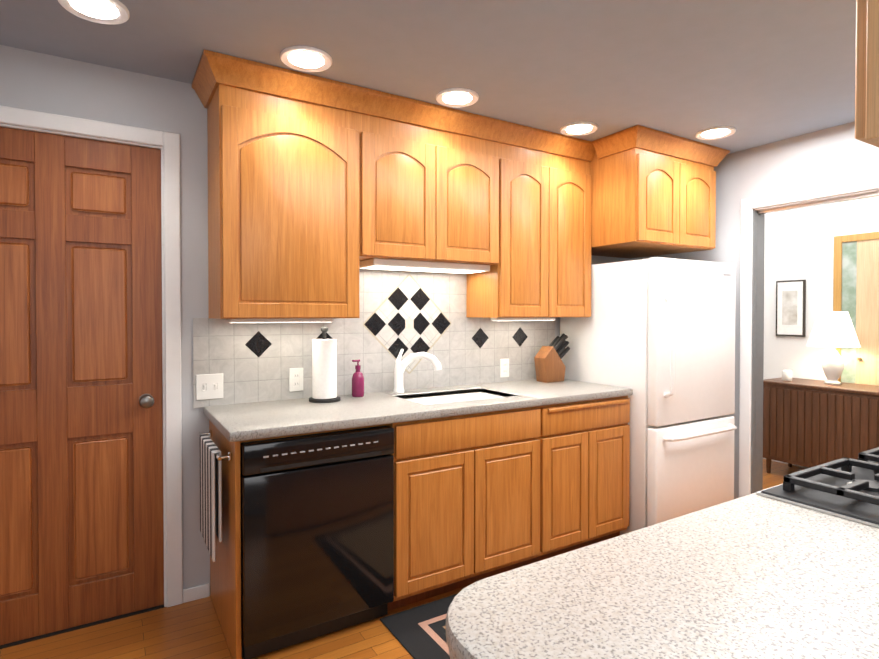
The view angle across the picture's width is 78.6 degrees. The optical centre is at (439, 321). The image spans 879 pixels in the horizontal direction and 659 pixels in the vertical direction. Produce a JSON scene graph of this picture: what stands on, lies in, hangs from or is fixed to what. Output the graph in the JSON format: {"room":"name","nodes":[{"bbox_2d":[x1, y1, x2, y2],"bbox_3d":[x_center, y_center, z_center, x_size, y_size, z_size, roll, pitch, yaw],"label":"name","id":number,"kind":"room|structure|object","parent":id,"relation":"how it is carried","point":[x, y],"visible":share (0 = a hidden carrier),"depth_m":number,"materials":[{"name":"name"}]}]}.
{"room":"kitchen","nodes":[
{"label":"kitchen","id":0,"kind":"room"},
{"bbox_2d":[0,45,642,588],"bbox_3d":[-0.524,0.091,2.851,4.960,2.325,0.120,0,1,-31],"label":"wall","id":1,"kind":"structure","parent":0,"point":[50,83],"depth_m":2.39,"materials":[{"name":"paint"}]},
{"bbox_2d":[0,127,163,644],"bbox_3d":[-1.554,0.252,2.152,0.794,2.011,0.106,0,1,-31],"label":"door leaf","id":2,"kind":"structure","parent":1,"relation":"in","point":[81,471],"depth_m":2.21,"materials":[{"name":"brown wood"}]},
{"bbox_2d":[0,604,163,648],"bbox_3d":[-1.574,1.260,2.199,0.794,0.004,0.085,0,1,-31],"label":"threshold","id":3,"kind":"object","parent":1,"relation":"attached to","point":[78,627],"depth_m":2.21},
{"bbox_2d":[0,105,182,606],"bbox_3d":[-1.573,0.217,2.182,0.940,2.090,0.101,0,1,-31],"label":"door frame","id":4,"kind":"structure","parent":1,"relation":"attached to","point":[169,142],"depth_m":2.36,"materials":[{"name":"white wood"}]},
{"bbox_2d":[183,583,209,602],"bbox_3d":[0.187,1.219,3.224,3.135,0.058,0.012,0,1,-31],"label":"baseboard","id":5,"kind":"structure","parent":1,"relation":"attached to","point":[196,593],"depth_m":2.43,"materials":[{"name":"white wood"}]},
{"bbox_2d":[192,49,383,320],"bbox_3d":[-0.695,-0.540,2.446,0.744,1.047,0.372,0,1,-31],"label":"upper cabinet","id":6,"kind":"object","parent":1,"relation":"attached to","point":[322,191],"depth_m":2.32,"materials":[{"name":"brown wood"}]},
{"bbox_2d":[193,269,554,407],"bbox_3d":[-0.172,0.034,2.989,2.196,0.695,0.010,0,1,-31],"label":"tile backsplash","id":7,"kind":"structure","parent":1,"relation":"attached to","point":[409,312],"depth_m":2.91,"materials":[{"name":"tile"}]},
{"bbox_2d":[196,373,222,399],"bbox_3d":[-1.045,0.296,2.447,0.115,0.115,0.012,0,1,-31],"label":"switch plate","id":8,"kind":"object","parent":7,"relation":"attached to","point":[209,386],"visible":1,"depth_m":2.45,"materials":[{"name":"white plastic"}]},
{"bbox_2d":[289,368,302,391],"bbox_3d":[-0.708,0.286,2.657,0.070,0.115,0.007,0,1,-31],"label":"electrical outlet","id":9,"kind":"object","parent":7,"relation":"attached to","point":[295,379],"visible":1,"depth_m":2.65,"materials":[{"name":"white plastic"}]},
{"bbox_2d":[500,359,508,377],"bbox_3d":[0.405,0.287,3.338,0.070,0.115,0.007,0,1,-31],"label":"electrical outlet","id":10,"kind":"object","parent":7,"relation":"attached to","point":[504,367],"visible":1,"depth_m":3.33,"materials":[{"name":"white plastic"}]},
{"bbox_2d":[384,92,455,272],"bbox_3d":[-0.266,-0.543,2.708,0.534,1.047,0.372,0,1,-31],"label":"upper cabinet","id":11,"kind":"object","parent":1,"relation":"attached to","point":[420,136],"depth_m":2.65,"materials":[{"name":"brown wood"}]},
{"bbox_2d":[456,109,519,320],"bbox_3d":[0.084,-0.546,2.923,0.536,1.047,0.372,0,1,-31],"label":"upper cabinet","id":12,"kind":"object","parent":1,"relation":"attached to","point":[487,148],"depth_m":2.89,"materials":[{"name":"brown wood"}]},
{"bbox_2d":[520,125,567,320],"bbox_3d":[0.403,-0.549,3.118,0.484,1.047,0.372,0,1,-31],"label":"upper cabinet","id":13,"kind":"object","parent":1,"relation":"attached to","point":[543,154],"depth_m":3.07,"materials":[{"name":"brown wood"}]},
{"bbox_2d":[568,136,595,316],"bbox_3d":[0.683,-0.551,3.288,0.417,1.047,0.372,0,1,-31],"label":"upper cabinet","id":14,"kind":"object","parent":1,"relation":"attached to","point":[581,152],"depth_m":3.22,"materials":[{"name":"brown wood"}]},
{"bbox_2d":[590,125,729,257],"bbox_3d":[1.267,-0.768,3.449,0.878,0.619,0.702,0,1,-31],"label":"upper cabinet","id":15,"kind":"object","parent":1,"relation":"attached to","point":[653,192],"visible":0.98,"depth_m":3.16,"materials":[{"name":"brown wood"}]},
{"bbox_2d":[0,459,805,658],"bbox_3d":[1.100,1.319,1.727,6.540,0.100,5.920,0,1,-31],"label":"floor","id":16,"kind":"structure","parent":0,"point":[190,630],"depth_m":2.13,"materials":[{"name":"brown wood"}]},
{"bbox_2d":[209,423,410,658],"bbox_3d":[-0.594,0.843,2.383,0.699,0.835,0.617,0,1,-31],"label":"base cabinet","id":17,"kind":"object","parent":16,"relation":"on","point":[225,573],"depth_m":2.21,"materials":[{"name":"brown wood"}]},
{"bbox_2d":[199,429,231,561],"bbox_3d":[-0.920,0.690,2.183,0.060,0.415,0.500,0,1,-31],"label":"towel rail","id":18,"kind":"object","parent":17,"relation":"attached to","point":[210,457],"visible":1,"depth_m":2.07,"materials":[{"name":"silver metal"}]},
{"bbox_2d":[240,425,393,658],"bbox_3d":[-0.604,0.848,2.356,0.608,0.809,0.600,0,1,-31],"label":"dishwasher","id":19,"kind":"object","parent":17,"relation":"in","point":[317,535],"visible":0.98,"depth_m":2.09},
{"bbox_2d":[380,593,457,658],"bbox_3d":[0.710,1.258,2.153,1.520,0.007,1.215,0,1,-31],"label":"rug","id":20,"kind":"object","parent":16,"relation":"on","point":[418,632],"visible":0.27,"depth_m":2.20,"materials":[{"name":"black fabric"}]},
{"bbox_2d":[411,407,554,603],"bbox_3d":[0.031,0.837,2.765,0.878,0.835,0.617,0,1,-31],"label":"base cabinet","id":21,"kind":"object","parent":16,"relation":"on","point":[493,479],"depth_m":2.50,"materials":[{"name":"brown wood"}]},
{"bbox_2d":[203,379,632,442],"bbox_3d":[0.009,0.399,2.737,2.156,0.039,0.632,0,1,-31],"label":"countertop","id":22,"kind":"structure","parent":21,"relation":"on","point":[241,422],"depth_m":2.41,"materials":[{"name":"grey stone"}]},
{"bbox_2d":[309,326,339,402],"bbox_3d":[-0.556,0.201,2.599,0.150,0.360,0.150,0,1,-31],"label":"paper towel","id":23,"kind":"object","parent":22,"relation":"on","point":[324,369],"visible":1,"depth_m":2.55,"materials":[{"name":"white paper"}]},
{"bbox_2d":[352,359,363,396],"bbox_3d":[-0.415,0.285,2.733,0.064,0.188,0.064,0,1,-31],"label":"soap bottle","id":24,"kind":"object","parent":22,"relation":"on","point":[357,383],"visible":1,"depth_m":2.71,"materials":[{"name":"pink plastic"}]},
{"bbox_2d":[393,349,441,392],"bbox_3d":[-0.122,0.262,2.880,0.232,0.231,0.168,0,1,-31],"label":"faucet","id":25,"kind":"object","parent":22,"relation":"on","point":[400,368],"visible":1,"depth_m":2.85,"materials":[{"name":"white metal"}]},
{"bbox_2d":[403,387,514,402],"bbox_3d":[0.089,0.434,2.791,0.604,0.104,0.394,0,1,-31],"label":"sink","id":26,"kind":"object","parent":22,"relation":"in","point":[456,392],"depth_m":2.98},
{"bbox_2d":[534,333,569,382],"bbox_3d":[0.714,0.222,3.364,0.234,0.296,0.100,0,1,-31],"label":"knife block","id":27,"kind":"object","parent":22,"relation":"on","point":[549,366],"visible":1,"depth_m":3.32,"materials":[{"name":"brown wood"}]},
{"bbox_2d":[555,395,629,555],"bbox_3d":[0.611,0.833,3.120,0.734,0.835,0.617,0,1,-31],"label":"base cabinet","id":28,"kind":"object","parent":16,"relation":"on","point":[592,440],"depth_m":2.89,"materials":[{"name":"brown wood"}]},
{"bbox_2d":[560,257,736,534],"bbox_3d":[1.326,0.439,3.410,0.755,1.597,0.805,0,1,-31],"label":"fridge","id":29,"kind":"object","parent":16,"relation":"on","point":[656,335],"visible":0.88,"depth_m":3.08,"materials":[{"name":"white metal"}]},
{"bbox_2d":[446,493,878,658],"bbox_3d":[1.453,0.839,1.166,2.935,0.875,0.925,0,1,-31],"label":"kitchen island","id":30,"kind":"object","parent":16,"relation":"on","point":[754,576],"visible":0.98,"depth_m":0.80,"materials":[{"name":"granite"},{"name":"maple wood"}]},
{"bbox_2d":[756,447,878,527],"bbox_3d":[1.221,0.378,1.229,0.812,0.042,0.537,0,1,-31],"label":"cooktop","id":31,"kind":"object","parent":30,"relation":"in","point":[846,488],"visible":1,"depth_m":1.21,"materials":[{"name":"metal"}]},
{"bbox_2d":[763,377,878,472],"bbox_3d":[3.107,0.860,4.004,0.437,0.754,1.210,0,1,-31],"label":"sideboard","id":32,"kind":"object","parent":16,"relation":"on","point":[809,423],"visible":0.75,"depth_m":4.05,"materials":[{"name":"brown wood"}]},
{"bbox_2d":[782,370,791,380],"bbox_3d":[2.822,0.434,4.362,0.070,0.085,0.070,0,1,-31],"label":"candle jar","id":33,"kind":"object","parent":32,"relation":"on","point":[786,375],"visible":1,"depth_m":4.33,"materials":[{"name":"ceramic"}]},
{"bbox_2d":[806,311,860,384],"bbox_3d":[3.029,0.200,4.135,0.340,0.560,0.340,0,1,-31],"label":"lamp","id":34,"kind":"object","parent":32,"relation":"on","point":[832,330],"visible":1,"depth_m":4.06,"materials":[{"name":"ceramic"}]},
{"bbox_2d":[0,0,855,153],"bbox_3d":[1.100,-1.106,1.694,6.540,0.100,5.920,0,1,-31],"label":"ceiling","id":35,"kind":"structure","parent":0,"point":[755,73],"depth_m":2.09,"materials":[{"name":"paint"}]},
{"bbox_2d":[58,0,129,24],"bbox_3d":[-1.153,-1.051,1.794,0.204,0.012,0.204,0,1,-31],"label":"recessed light","id":36,"kind":"object","parent":35,"relation":"in","point":[111,12],"visible":1,"depth_m":1.81,"materials":[{"name":"white glass"}]},
{"bbox_2d":[280,46,331,71],"bbox_3d":[-0.536,-1.056,2.166,0.204,0.012,0.204,0,1,-31],"label":"recessed light","id":37,"kind":"object","parent":35,"relation":"in","point":[306,59],"visible":1,"depth_m":2.15,"materials":[{"name":"white glass"}]},
{"bbox_2d":[436,88,478,106],"bbox_3d":[0.084,-1.062,2.551,0.204,0.012,0.204,0,1,-31],"label":"recessed light","id":38,"kind":"object","parent":35,"relation":"in","point":[457,97],"visible":1,"depth_m":2.54,"materials":[{"name":"white glass"}]},
{"bbox_2d":[560,122,597,135],"bbox_3d":[0.772,-1.067,2.978,0.204,0.012,0.204,0,1,-31],"label":"recessed light","id":39,"kind":"object","parent":35,"relation":"in","point":[578,128],"visible":1,"depth_m":2.96,"materials":[{"name":"white glass"}]},
{"bbox_2d":[695,126,735,139],"bbox_3d":[1.563,-1.068,3.045,0.204,0.012,0.204,0,1,-31],"label":"recessed light","id":40,"kind":"object","parent":35,"relation":"in","point":[714,133],"visible":0.96,"depth_m":3.04,"materials":[{"name":"white glass"}]},
{"bbox_2d":[855,0,878,147],"bbox_3d":[1.051,-0.672,0.750,0.454,0.738,0.630,0,1,-31],"label":"upper cabinet","id":41,"kind":"object","parent":35,"relation":"hanging from","point":[867,80],"visible":1,"depth_m":0.87,"materials":[{"name":"brown wood"}]},
{"bbox_2d":[643,121,878,498],"bbox_3d":[2.772,0.101,2.100,0.120,2.325,4.600,0,1,-31],"label":"wall","id":42,"kind":"structure","parent":0,"point":[839,153],"depth_m":3.26,"materials":[{"name":"paint"}]},
{"bbox_2d":[739,175,878,497],"bbox_3d":[2.180,0.243,3.071,0.152,2.015,0.850,0,1,-31],"label":"trim","id":43,"kind":"structure","parent":42,"relation":"attached to","point":[752,353],"depth_m":3.35,"materials":[{"name":"wood"}]},
{"bbox_2d":[763,196,878,380],"bbox_3d":[3.807,0.083,3.436,0.120,2.325,5.800,0,1,-31],"label":"wall","id":44,"kind":"structure","parent":0,"point":[799,243],"depth_m":4.51,"materials":[{"name":"paint"}]},
{"bbox_2d":[763,458,808,468],"bbox_3d":[3.234,1.205,4.262,0.012,0.058,3.580,0,1,-31],"label":"baseboard","id":45,"kind":"structure","parent":44,"relation":"attached to","point":[787,463],"depth_m":4.64,"materials":[{"name":"wood"}]},
{"bbox_2d":[776,280,805,336],"bbox_3d":[3.007,-0.116,4.603,0.024,0.480,0.230,0,1,-31],"label":"picture frame","id":46,"kind":"object","parent":44,"relation":"attached to","point":[790,307],"visible":0.98,"depth_m":4.59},
{"bbox_2d":[833,232,878,385],"bbox_3d":[3.267,0.275,4.170,0.037,1.920,0.380,0,1,-31],"label":"window","id":47,"kind":"structure","parent":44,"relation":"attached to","point":[856,279],"depth_m":4.18,"materials":[{"name":"brown wood"}]}
]}

